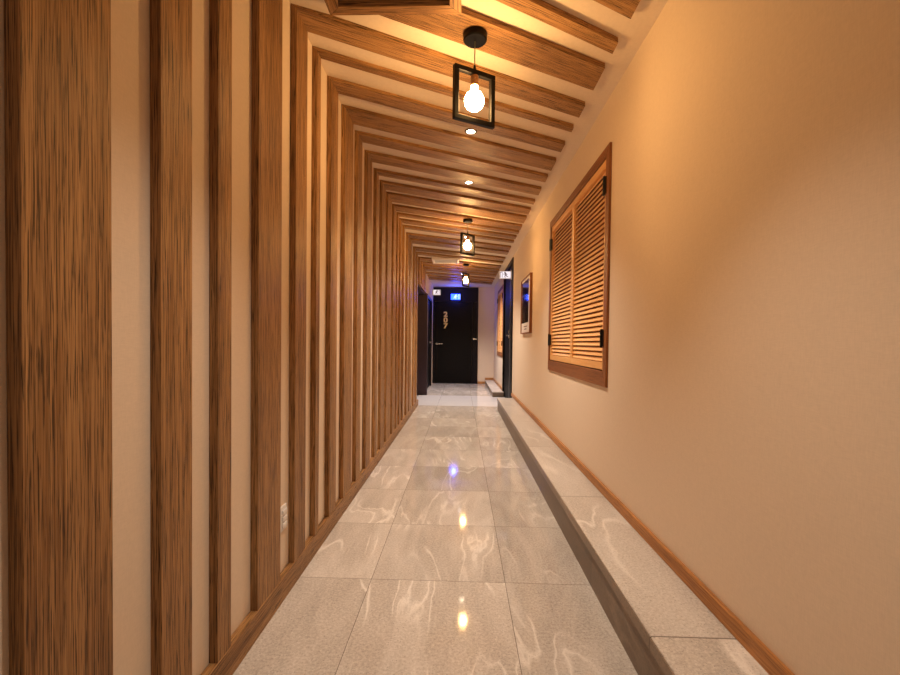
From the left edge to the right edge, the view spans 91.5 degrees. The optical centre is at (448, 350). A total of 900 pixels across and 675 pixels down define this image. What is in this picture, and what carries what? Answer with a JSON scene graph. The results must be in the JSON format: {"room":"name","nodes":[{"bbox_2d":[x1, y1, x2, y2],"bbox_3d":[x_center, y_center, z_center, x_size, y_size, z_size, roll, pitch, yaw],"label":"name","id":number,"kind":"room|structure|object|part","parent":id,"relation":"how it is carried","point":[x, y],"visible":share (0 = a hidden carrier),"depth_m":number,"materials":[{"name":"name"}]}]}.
{"room":"hotel corridor","nodes":[
{"label":"hotel corridor","id":0,"kind":"room"},
{"bbox_2d":[0,0,432,674],"bbox_3d":[-0.691,-0.286,4.528,0.140,2.555,14.220,1,1,2],"label":"wall","id":1,"kind":"structure","parent":0,"point":[130,19],"depth_m":1.24,"materials":[{"name":"beige paper"}]},
{"bbox_2d":[3,0,112,674],"bbox_3d":[0.024,-0.261,1.195,1.778,2.455,0.180,0,1,-27],"label":"wooden slat","id":2,"kind":"object","parent":1,"relation":"attached to","point":[58,227],"visible":1,"depth_m":0.80,"materials":[{"name":"brown wood"}]},
{"bbox_2d":[280,503,286,532],"bbox_3d":[-0.705,0.715,1.868,0.016,0.107,0.088,1,1,2],"label":"wall outlet","id":3,"kind":"object","parent":1,"relation":"attached to","point":[283,517],"visible":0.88,"depth_m":1.87,"materials":[{"name":"white plastic"}]},
{"bbox_2d":[201,399,417,674],"bbox_3d":[-0.682,0.982,2.502,0.031,0.100,10.120,1,1,2],"label":"baseboard","id":4,"kind":"structure","parent":1,"relation":"attached to","point":[243,638],"depth_m":1.87,"materials":[{"name":"brown wood"}]},
{"bbox_2d":[150,0,639,674],"bbox_3d":[0.034,-0.267,1.513,1.760,2.455,0.122,0,1,-27],"label":"wooden slat","id":5,"kind":"object","parent":1,"relation":"attached to","point":[170,20],"visible":1,"depth_m":1.10,"materials":[{"name":"brown wood"}]},
{"bbox_2d":[209,0,617,662],"bbox_3d":[0.041,-0.272,1.755,1.753,2.455,0.082,0,1,-28],"label":"wooden slat","id":6,"kind":"object","parent":1,"relation":"attached to","point":[220,11],"visible":1,"depth_m":1.34,"materials":[{"name":"brown wood"}]},
{"bbox_2d":[418,282,425,292],"bbox_3d":[-0.482,-1.181,8.242,0.031,0.040,1.450,1,1,2],"label":"trim","id":7,"kind":"structure","parent":1,"relation":"attached to","point":[419,283],"depth_m":8.07,"materials":[{"name":"brown wood"}]},
{"bbox_2d":[417,285,427,394],"bbox_3d":[-0.708,-0.124,8.309,0.522,2.080,1.530,1,1,2],"label":"door","id":8,"kind":"structure","parent":1,"relation":"in","point":[422,327],"depth_m":8.97,"materials":[{"name":"metal"}]},
{"bbox_2d":[250,0,604,610],"bbox_3d":[0.050,-0.278,2.044,1.775,2.455,0.192,0,1,-26],"label":"wooden slat","id":9,"kind":"object","parent":1,"relation":"attached to","point":[504,41],"visible":0.92,"depth_m":1.68,"materials":[{"name":"brown wood"}]},
{"bbox_2d":[452,26,494,129],"bbox_3d":[0.123,-1.270,2.048,0.200,0.412,0.122,1,1,2],"label":"pendant lamp","id":10,"kind":"object","parent":9,"relation":"hanging from","point":[474,37],"visible":1,"depth_m":2.03,"materials":[{"name":"black metal"}]},
{"bbox_3d":[0.122,-1.198,2.049,0.217,0.270,0.022,0,1,-27],"label":"square frame","id":11,"kind":"part","parent":10,"relation":"part of","materials":[{"name":"black paint"}]},
{"bbox_3d":[0.122,-1.180,2.050,0.092,0.114,0.092,1,1,2],"label":"globe bulb","id":12,"kind":"part","parent":10,"relation":"part of","materials":[{"name":"white glass"}]},
{"bbox_2d":[470,74,478,85],"bbox_3d":[0.123,-1.260,2.048,0.038,0.047,0.038,1,1,2],"label":"socket","id":13,"kind":"object","parent":10,"relation":"attached to","point":[474,79],"depth_m":2.03,"materials":[{"name":"brown metal"}]},
{"bbox_2d":[427,295,431,387],"bbox_3d":[-0.505,-0.178,10.103,0.178,2.120,1.730,1,1,2],"label":"door","id":14,"kind":"structure","parent":1,"relation":"in","point":[429,357],"depth_m":10.76,"materials":[{"name":"metal"}]},
{"bbox_2d":[432,289,440,295],"bbox_3d":[-0.274,-1.374,10.288,0.200,0.145,0.060,1,1,2],"label":"exit sign","id":15,"kind":"object","parent":1,"relation":"attached to","point":[434,292],"visible":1,"depth_m":10.27,"materials":[{"name":"white plastic"}]},
{"bbox_2d":[288,3,584,562],"bbox_3d":[0.060,-0.284,2.370,1.752,2.455,0.133,0,1,-27],"label":"wooden slat","id":16,"kind":"object","parent":1,"relation":"attached to","point":[304,20],"visible":0.99,"depth_m":2.00,"materials":[{"name":"brown wood"}]},
{"bbox_2d":[309,46,573,535],"bbox_3d":[0.067,-0.289,2.603,1.714,2.455,0.063,0,1,-27],"label":"wooden slat","id":17,"kind":"object","parent":1,"relation":"attached to","point":[318,54],"visible":1,"depth_m":2.22,"materials":[{"name":"brown wood"}]},
{"bbox_2d":[324,75,564,516],"bbox_3d":[0.075,-0.294,2.881,1.749,2.455,0.127,0,1,-27],"label":"wooden slat","id":18,"kind":"object","parent":1,"relation":"attached to","point":[335,86],"visible":0.98,"depth_m":2.51,"materials":[{"name":"brown wood"}]},
{"bbox_2d":[339,104,555,497],"bbox_3d":[0.085,-0.300,3.205,1.781,2.455,0.186,0,1,-27],"label":"wooden slat","id":19,"kind":"object","parent":1,"relation":"attached to","point":[350,115],"visible":1,"depth_m":2.85,"materials":[{"name":"brown wood"}]},
{"bbox_2d":[352,130,547,481],"bbox_3d":[0.094,-0.306,3.503,1.749,2.455,0.127,0,1,-27],"label":"wooden slat","id":20,"kind":"object","parent":1,"relation":"attached to","point":[360,137],"visible":1,"depth_m":3.13,"materials":[{"name":"brown wood"}]},
{"bbox_2d":[362,150,540,468],"bbox_3d":[0.104,-0.313,3.833,1.767,2.455,0.160,0,1,-27],"label":"wooden slat","id":21,"kind":"object","parent":1,"relation":"attached to","point":[369,156],"visible":1,"depth_m":3.47,"materials":[{"name":"brown wood"}]},
{"bbox_2d":[371,168,534,456],"bbox_3d":[0.114,-0.319,4.148,1.734,2.455,0.100,0,1,-27],"label":"wooden slat","id":22,"kind":"object","parent":1,"relation":"attached to","point":[377,172],"visible":1,"depth_m":3.77,"materials":[{"name":"brown wood"}]},
{"bbox_2d":[377,180,530,448],"bbox_3d":[0.123,-0.325,4.462,1.776,2.455,0.176,0,1,-27],"label":"wooden slat","id":23,"kind":"object","parent":1,"relation":"attached to","point":[383,185],"visible":1,"depth_m":4.10,"materials":[{"name":"brown wood"}]},
{"bbox_2d":[384,191,526,441],"bbox_3d":[0.133,-0.332,4.794,1.802,2.455,0.225,0,1,-27],"label":"wooden slat","id":24,"kind":"object","parent":1,"relation":"attached to","point":[391,197],"visible":0.82,"depth_m":4.46,"materials":[{"name":"brown wood"}]},
{"bbox_2d":[390,204,521,433],"bbox_3d":[0.144,-0.339,5.140,1.774,2.455,0.173,0,1,-27],"label":"wooden slat","id":25,"kind":"object","parent":1,"relation":"attached to","point":[395,207],"visible":0.82,"depth_m":4.79,"materials":[{"name":"brown wood"}]},
{"bbox_2d":[460,218,474,255],"bbox_3d":[0.229,-1.330,5.130,0.110,0.412,0.206,1,1,24],"label":"pendant lamp","id":26,"kind":"object","parent":25,"relation":"hanging from","point":[467,245],"visible":1,"depth_m":5.11,"materials":[{"name":"black metal"}]},
{"bbox_3d":[0.228,-1.259,5.132,0.217,0.270,0.022,0,2,-42],"label":"square frame","id":27,"kind":"part","parent":26,"relation":"part of","materials":[{"name":"black paint"}]},
{"bbox_3d":[0.228,-1.240,5.132,0.092,0.114,0.092,0,1,-13],"label":"globe bulb","id":28,"kind":"part","parent":26,"relation":"part of","materials":[{"name":"white glass"}]},
{"bbox_2d":[397,218,516,424],"bbox_3d":[0.160,-0.349,5.653,1.754,2.455,0.136,0,1,-27],"label":"wooden slat","id":29,"kind":"object","parent":1,"relation":"attached to","point":[401,220],"visible":0.82,"depth_m":5.29,"materials":[{"name":"brown wood"}]},
{"bbox_2d":[395,212,518,428],"bbox_3d":[0.151,-0.343,5.388,1.735,2.455,0.100,0,1,-27],"label":"wooden slat","id":30,"kind":"object","parent":1,"relation":"attached to","point":[399,214],"visible":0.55,"depth_m":5.03,"materials":[{"name":"brown wood"}]},
{"bbox_2d":[404,232,510,414],"bbox_3d":[0.181,-0.362,6.363,1.788,2.455,0.198,0,1,-27],"label":"wooden slat","id":31,"kind":"object","parent":1,"relation":"attached to","point":[408,235],"visible":0.97,"depth_m":5.98,"materials":[{"name":"brown wood"}]},
{"bbox_2d":[401,224,513,419],"bbox_3d":[0.168,-0.354,5.923,1.740,2.455,0.109,0,1,-27],"label":"wooden slat","id":32,"kind":"object","parent":1,"relation":"attached to","point":[425,229],"visible":0.74,"depth_m":5.55,"materials":[{"name":"brown wood"}]},
{"bbox_2d":[411,246,504,405],"bbox_3d":[0.207,-0.379,7.217,1.783,2.455,0.189,0,1,-27],"label":"wooden slat","id":33,"kind":"object","parent":1,"relation":"attached to","point":[441,251],"visible":1,"depth_m":6.83,"materials":[{"name":"brown wood"}]},
{"bbox_2d":[408,238,508,410],"bbox_3d":[0.191,-0.369,6.692,1.797,2.455,0.216,0,1,-27],"label":"wooden slat","id":34,"kind":"object","parent":1,"relation":"attached to","point":[412,240],"visible":0.73,"depth_m":6.35,"materials":[{"name":"brown wood"}]},
{"bbox_2d":[415,251,502,402],"bbox_3d":[0.218,-0.386,7.574,1.761,2.455,0.150,0,1,-27],"label":"wooden slat","id":35,"kind":"object","parent":1,"relation":"attached to","point":[417,253],"visible":0.81,"depth_m":7.21,"materials":[{"name":"brown wood"}]},
{"bbox_2d":[418,256,500,282],"bbox_3d":[0.243,-1.405,8.011,1.797,0.435,0.216,0,1,-27],"label":"wooden slat","id":36,"kind":"object","parent":1,"relation":"attached to","point":[420,259],"visible":0.72,"depth_m":7.93,"materials":[{"name":"brown wood"}]},
{"bbox_2d":[462,264,468,286],"bbox_3d":[0.325,-1.387,8.038,0.110,0.412,0.206,1,1,11],"label":"pendant lamp","id":37,"kind":"object","parent":36,"relation":"hanging from","point":[465,280],"visible":1,"depth_m":8.01,"materials":[{"name":"black paint"}]},
{"bbox_3d":[0.324,-1.316,8.040,0.022,0.270,0.217,1,1,35],"label":"square frame","id":38,"kind":"part","parent":37,"relation":"part of","materials":[{"name":"black paint"}]},
{"bbox_2d":[421,261,498,285],"bbox_3d":[0.255,-1.413,8.401,1.788,0.435,0.198,0,1,-27],"label":"wooden slat","id":39,"kind":"object","parent":1,"relation":"attached to","point":[422,262],"visible":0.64,"depth_m":8.30,"materials":[{"name":"brown wood"}]},
{"bbox_2d":[424,268,496,289],"bbox_3d":[0.276,-1.426,9.091,1.816,0.435,0.251,0,1,-27],"label":"wooden slat","id":40,"kind":"object","parent":1,"relation":"attached to","point":[425,269],"visible":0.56,"depth_m":8.93,"materials":[{"name":"brown wood"}]},
{"bbox_2d":[423,264,497,287],"bbox_3d":[0.265,-1.419,8.731,1.797,0.435,0.216,0,1,-27],"label":"wooden slat","id":41,"kind":"object","parent":1,"relation":"attached to","point":[424,266],"visible":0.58,"depth_m":8.64,"materials":[{"name":"brown wood"}]},
{"bbox_2d":[233,383,637,674],"bbox_3d":[-0.064,1.048,4.585,2.381,0.100,14.320,1,1,2],"label":"floor","id":42,"kind":"structure","parent":0,"point":[450,557],"depth_m":2.02,"materials":[{"name":"tile"}]},
{"bbox_2d":[485,380,503,396],"bbox_3d":[1.044,0.846,10.212,0.229,0.105,2.804,1,1,2],"label":"raised ledge","id":43,"kind":"object","parent":42,"relation":"on","point":[493,388],"visible":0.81,"depth_m":9.43,"materials":[{"name":"stone"}]},
{"bbox_2d":[497,398,768,674],"bbox_3d":[0.780,0.955,2.247,0.275,0.199,9.704,1,1,2],"label":"raised ledge","id":44,"kind":"object","parent":42,"relation":"on","point":[663,628],"visible":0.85,"depth_m":1.70,"materials":[{"name":"stone"}]},
{"bbox_2d":[432,287,494,383],"bbox_3d":[0.407,-0.416,11.657,1.901,2.555,0.100,1,1,2],"label":"wall","id":45,"kind":"structure","parent":0,"point":[486,295],"depth_m":11.59,"materials":[{"name":"white paint"}]},
{"bbox_2d":[432,287,478,383],"bbox_3d":[0.192,-0.406,11.562,1.187,2.535,0.103,1,1,2],"label":"door","id":46,"kind":"structure","parent":45,"relation":"in","point":[455,322],"depth_m":11.57,"materials":[{"name":"metal"}]},
{"bbox_2d":[451,294,460,299],"bbox_3d":[0.199,-1.418,11.515,0.260,0.165,0.042,1,1,2],"label":"exit sign","id":47,"kind":"object","parent":46,"relation":"attached to","point":[453,296],"visible":1,"depth_m":11.50,"materials":[{"name":"blue plastic"}]},
{"bbox_2d":[289,0,667,286],"bbox_3d":[-0.033,-1.606,4.532,2.381,0.100,14.320,1,1,2],"label":"ceiling","id":48,"kind":"structure","parent":0,"point":[631,33],"depth_m":2.50,"materials":[{"name":"paper"}]},
{"bbox_2d":[324,0,460,14],"bbox_3d":[-0.237,-1.475,1.609,0.570,0.050,0.580,1,1,2],"label":"ceiling hatch","id":49,"kind":"object","parent":48,"relation":"attached to","point":[335,7],"visible":1,"depth_m":1.86,"materials":[{"name":"brown wood"}]},
{"bbox_2d":[432,257,458,263],"bbox_3d":[-0.042,-1.589,7.665,0.465,0.060,0.380,1,1,2],"label":"ceiling vent","id":50,"kind":"object","parent":48,"relation":"in","point":[436,260],"visible":0.89,"depth_m":7.59,"materials":[{"name":"white plastic"}]},
{"bbox_2d":[434,260,456,262],"bbox_3d":[-0.042,-1.590,7.665,0.385,0.054,0.300,1,1,2],"label":"grille","id":51,"kind":"object","parent":50,"relation":"attached to","point":[435,261],"depth_m":7.68,"materials":[{"name":"white plastic"}]},
{"bbox_2d":[427,275,492,282],"bbox_3d":[0.306,-1.647,10.004,1.781,0.028,0.158,0,1,-27],"label":"wooden slat","id":52,"kind":"object","parent":48,"relation":"attached to","point":[433,276],"visible":0.93,"depth_m":9.89,"materials":[{"name":"brown wood"}]},
{"bbox_2d":[428,277,491,284],"bbox_3d":[0.318,-1.655,10.368,1.804,0.028,0.202,0,1,-27],"label":"wooden slat","id":53,"kind":"object","parent":48,"relation":"attached to","point":[430,278],"visible":0.86,"depth_m":10.23,"materials":[{"name":"brown wood"}]},
{"bbox_2d":[426,271,494,279],"bbox_3d":[0.294,-1.639,9.584,1.800,0.028,0.193,0,1,-27],"label":"wooden slat","id":54,"kind":"object","parent":48,"relation":"attached to","point":[427,272],"visible":0.86,"depth_m":9.46,"materials":[{"name":"brown wood"}]},
{"bbox_2d":[465,128,476,134],"bbox_3d":[0.157,-1.519,3.037,0.086,0.009,0.086,1,1,2],"label":"recessed light","id":55,"kind":"object","parent":48,"relation":"in","point":[469,131],"visible":0.94,"depth_m":3.04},
{"bbox_2d":[494,0,899,674],"bbox_3d":[1.069,-0.264,4.475,0.140,2.555,14.220,1,1,2],"label":"wall","id":56,"kind":"structure","parent":0,"point":[747,416],"depth_m":1.28,"materials":[{"name":"beige paint"}]},
{"bbox_2d":[497,284,503,356],"bbox_3d":[1.198,-0.636,9.732,0.129,1.510,1.350,1,1,2],"label":"window","id":57,"kind":"structure","parent":56,"relation":"in","point":[500,292],"depth_m":9.71,"materials":[{"name":"brown wood"}]},
{"bbox_2d":[498,291,500,351],"bbox_3d":[1.181,-0.659,10.040,0.030,1.348,0.610,1,1,2],"label":"shutter","id":58,"kind":"object","parent":57,"relation":"attached to","point":[499,292],"depth_m":10.06,"materials":[{"name":"brown wood"}]},
{"bbox_2d":[500,289,502,351],"bbox_3d":[1.162,-0.647,9.426,0.030,1.348,0.610,1,1,2],"label":"shutter","id":59,"kind":"object","parent":57,"relation":"attached to","point":[501,290],"depth_m":9.60,"materials":[{"name":"brown wood"}]},
{"bbox_2d":[502,257,513,397],"bbox_3d":[1.150,-0.325,8.164,0.203,2.530,1.560,1,1,2],"label":"door","id":60,"kind":"structure","parent":56,"relation":"in","point":[508,283],"depth_m":8.23,"materials":[{"name":"black paint"}]},
{"bbox_2d":[499,270,511,279],"bbox_3d":[0.987,-1.299,7.500,0.220,0.150,0.060,1,1,2],"label":"exit sign","id":61,"kind":"object","parent":60,"relation":"attached to","point":[502,274],"visible":0.91,"depth_m":7.48,"materials":[{"name":"white plastic"}]},
{"bbox_2d":[520,272,532,333],"bbox_3d":[1.025,-0.598,5.761,0.034,0.740,0.800,1,1,2],"label":"framed poster","id":62,"kind":"object","parent":56,"relation":"attached to","point":[527,282],"visible":1,"depth_m":5.68,"materials":[{"name":"paper"}]},
{"bbox_2d":[522,278,528,323],"bbox_3d":[1.024,-0.650,5.830,0.002,0.552,0.592,1,1,2],"label":"print","id":63,"kind":"object","parent":62,"relation":"attached to","point":[525,283],"depth_m":5.78},
{"bbox_2d":[548,142,611,387],"bbox_3d":[1.006,-0.516,3.417,0.129,1.430,1.720,1,1,2],"label":"window","id":64,"kind":"structure","parent":56,"relation":"in","point":[580,231],"depth_m":3.20,"materials":[{"name":"brown wood"}]},
{"bbox_2d":[550,202,572,363],"bbox_3d":[0.992,-0.541,3.815,0.030,1.264,0.793,1,1,2],"label":"shutter","id":65,"kind":"object","parent":64,"relation":"attached to","point":[562,358],"depth_m":3.84,"materials":[{"name":"brown wood"}]},
{"bbox_2d":[571,160,605,369],"bbox_3d":[0.968,-0.525,3.019,0.030,1.264,0.793,1,1,2],"label":"shutter","id":66,"kind":"object","parent":64,"relation":"attached to","point":[592,362],"depth_m":3.00,"materials":[{"name":"brown wood"}]},
{"bbox_2d":[511,393,794,674],"bbox_3d":[0.914,0.827,2.370,0.018,0.056,9.960,1,1,2],"label":"baseboard","id":67,"kind":"structure","parent":56,"relation":"attached to","point":[759,651],"depth_m":1.56,"materials":[{"name":"brown wood"}]}
]}

